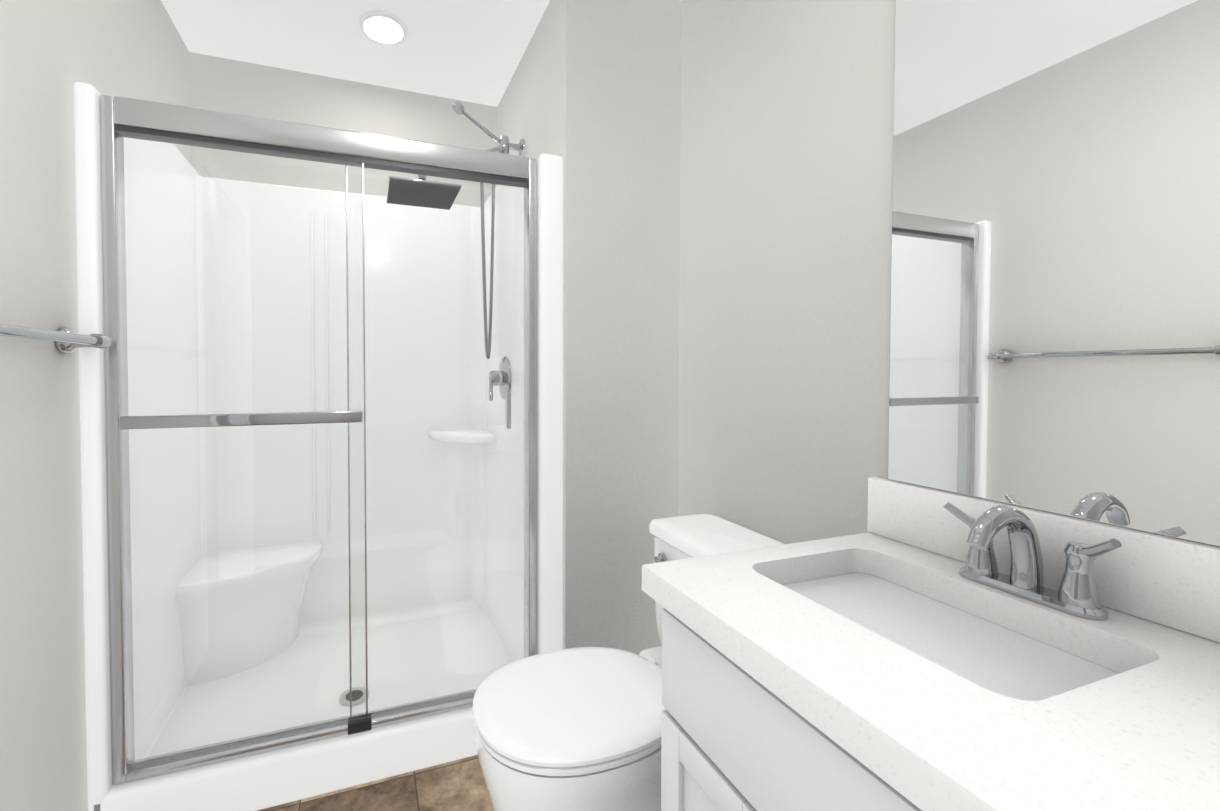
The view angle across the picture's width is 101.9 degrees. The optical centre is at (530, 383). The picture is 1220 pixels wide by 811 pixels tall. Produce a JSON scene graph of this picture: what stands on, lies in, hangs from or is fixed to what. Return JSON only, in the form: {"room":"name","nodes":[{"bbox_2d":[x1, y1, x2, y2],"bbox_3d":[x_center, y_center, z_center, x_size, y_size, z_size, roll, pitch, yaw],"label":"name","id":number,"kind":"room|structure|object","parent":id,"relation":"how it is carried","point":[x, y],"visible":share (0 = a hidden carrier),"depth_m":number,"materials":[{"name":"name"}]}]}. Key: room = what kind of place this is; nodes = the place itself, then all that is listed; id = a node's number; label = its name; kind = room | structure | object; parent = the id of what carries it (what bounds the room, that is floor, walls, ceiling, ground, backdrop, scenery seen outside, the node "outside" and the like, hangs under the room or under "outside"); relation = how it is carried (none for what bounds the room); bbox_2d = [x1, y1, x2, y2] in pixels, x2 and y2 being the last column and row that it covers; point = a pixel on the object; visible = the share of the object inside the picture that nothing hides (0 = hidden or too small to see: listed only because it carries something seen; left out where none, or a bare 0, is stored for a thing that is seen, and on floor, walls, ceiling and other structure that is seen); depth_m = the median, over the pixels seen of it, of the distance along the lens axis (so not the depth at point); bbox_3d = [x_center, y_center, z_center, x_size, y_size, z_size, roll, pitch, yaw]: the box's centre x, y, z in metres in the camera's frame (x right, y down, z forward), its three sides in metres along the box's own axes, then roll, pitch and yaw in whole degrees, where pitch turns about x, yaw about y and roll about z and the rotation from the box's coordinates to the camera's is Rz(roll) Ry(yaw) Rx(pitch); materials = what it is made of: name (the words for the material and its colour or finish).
{"room":"bathroom","nodes":[
{"label":"bathroom","id":0,"kind":"room"},
{"bbox_2d":[0,0,190,810],"bbox_3d":[-0.963,-0.059,0.631,0.120,2.440,2.767,0,1,-19],"label":"wall","id":1,"kind":"structure","parent":0,"point":[52,52],"depth_m":1.05,"materials":[{"name":"beige paint"}]},
{"bbox_2d":[0,323,110,353],"bbox_3d":[-0.922,-0.091,0.834,0.084,0.060,0.672,0,1,-19],"label":"towel bar","id":2,"kind":"object","parent":1,"relation":"attached to","point":[67,340],"visible":1,"depth_m":1.01,"materials":[{"name":"silver metal"}]},
{"bbox_2d":[189,52,496,206],"bbox_3d":[-0.829,-0.094,2.199,1.375,2.440,0.120,0,1,-19],"label":"wall","id":3,"kind":"structure","parent":0,"point":[219,84],"depth_m":2.09,"materials":[{"name":"beige paint"}]},
{"bbox_2d":[161,0,549,106],"bbox_3d":[-0.131,-1.337,0.947,1.918,0.100,2.887,0,1,-19],"label":"ceiling","id":4,"kind":"structure","parent":0,"point":[472,51],"depth_m":1.86,"materials":[{"name":"paint"}]},
{"bbox_2d":[360,12,406,43],"bbox_3d":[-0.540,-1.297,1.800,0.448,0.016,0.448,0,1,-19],"label":"recessed light","id":5,"kind":"object","parent":4,"relation":"in","point":[383,27],"visible":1,"depth_m":1.78,"materials":[{"name":"white plastic"}]},
{"bbox_2d":[258,755,493,810],"bbox_3d":[-1.849,1.225,-0.040,5.840,0.100,3.767,0,1,-19],"label":"floor","id":6,"kind":"structure","parent":0,"point":[458,785],"depth_m":1.36,"materials":[{"name":"tile"}]},
{"bbox_2d":[73,82,563,810],"bbox_3d":[-0.618,0.163,1.766,1.251,1.945,0.843,0,1,-19],"label":"shower","id":7,"kind":"object","parent":6,"relation":"on","point":[265,780],"visible":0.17,"depth_m":1.89,"materials":[{"name":"white plastic"}]},
{"bbox_2d":[100,95,536,784],"bbox_3d":[-0.517,0.148,1.400,1.126,1.709,0.098,0,1,-19],"label":"shower door","id":8,"kind":"structure","parent":7,"relation":"attached to","point":[122,117],"depth_m":1.33,"materials":[{"name":"clear glass"}]},
{"bbox_2d":[473,514,783,810],"bbox_3d":[0.259,0.779,1.200,0.802,0.738,0.468,0,1,-19],"label":"toilet","id":9,"kind":"object","parent":6,"relation":"on","point":[575,729],"visible":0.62,"depth_m":1.06,"materials":[{"name":"white ceramic"}]},
{"bbox_2d":[642,477,1219,810],"bbox_3d":[0.586,0.673,0.576,0.580,0.978,0.812,0,1,-19],"label":"bathroom vanity","id":10,"kind":"object","parent":6,"relation":"on","point":[917,648],"visible":1,"depth_m":0.64,"materials":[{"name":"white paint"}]},
{"bbox_2d":[943,502,1121,619],"bbox_3d":[0.709,0.251,0.731,0.154,0.140,0.208,0,1,-19],"label":"faucet","id":11,"kind":"object","parent":10,"relation":"on","point":[1077,597],"depth_m":0.72,"materials":[{"name":"silver metal"}]},
{"bbox_2d":[497,0,680,654],"bbox_3d":[0.158,-0.091,2.085,0.423,2.440,0.967,0,1,-19],"label":"wall","id":12,"kind":"structure","parent":0,"point":[591,97],"depth_m":1.62,"materials":[{"name":"beige paint"}]},
{"bbox_2d":[386,101,524,400],"bbox_3d":[-0.272,-0.508,1.864,0.523,1.152,0.250,0,1,-19],"label":"shower fixture","id":13,"kind":"object","parent":12,"relation":"attached to","point":[505,146],"visible":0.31,"depth_m":1.89,"materials":[{"name":"silver metal"}]},
{"bbox_2d":[678,0,1218,546],"bbox_3d":[0.721,-0.073,1.262,0.120,2.440,2.887,0,1,-19],"label":"wall","id":14,"kind":"structure","parent":0,"point":[786,154],"depth_m":1.26,"materials":[{"name":"beige paint"}]},
{"bbox_2d":[888,0,1219,546],"bbox_3d":[0.857,-0.312,0.647,0.008,1.035,0.745,0,1,-19],"label":"mirror","id":15,"kind":"object","parent":14,"relation":"attached to","point":[1055,312],"visible":1,"depth_m":0.76,"materials":[{"name":"silver mirror"}]}
]}

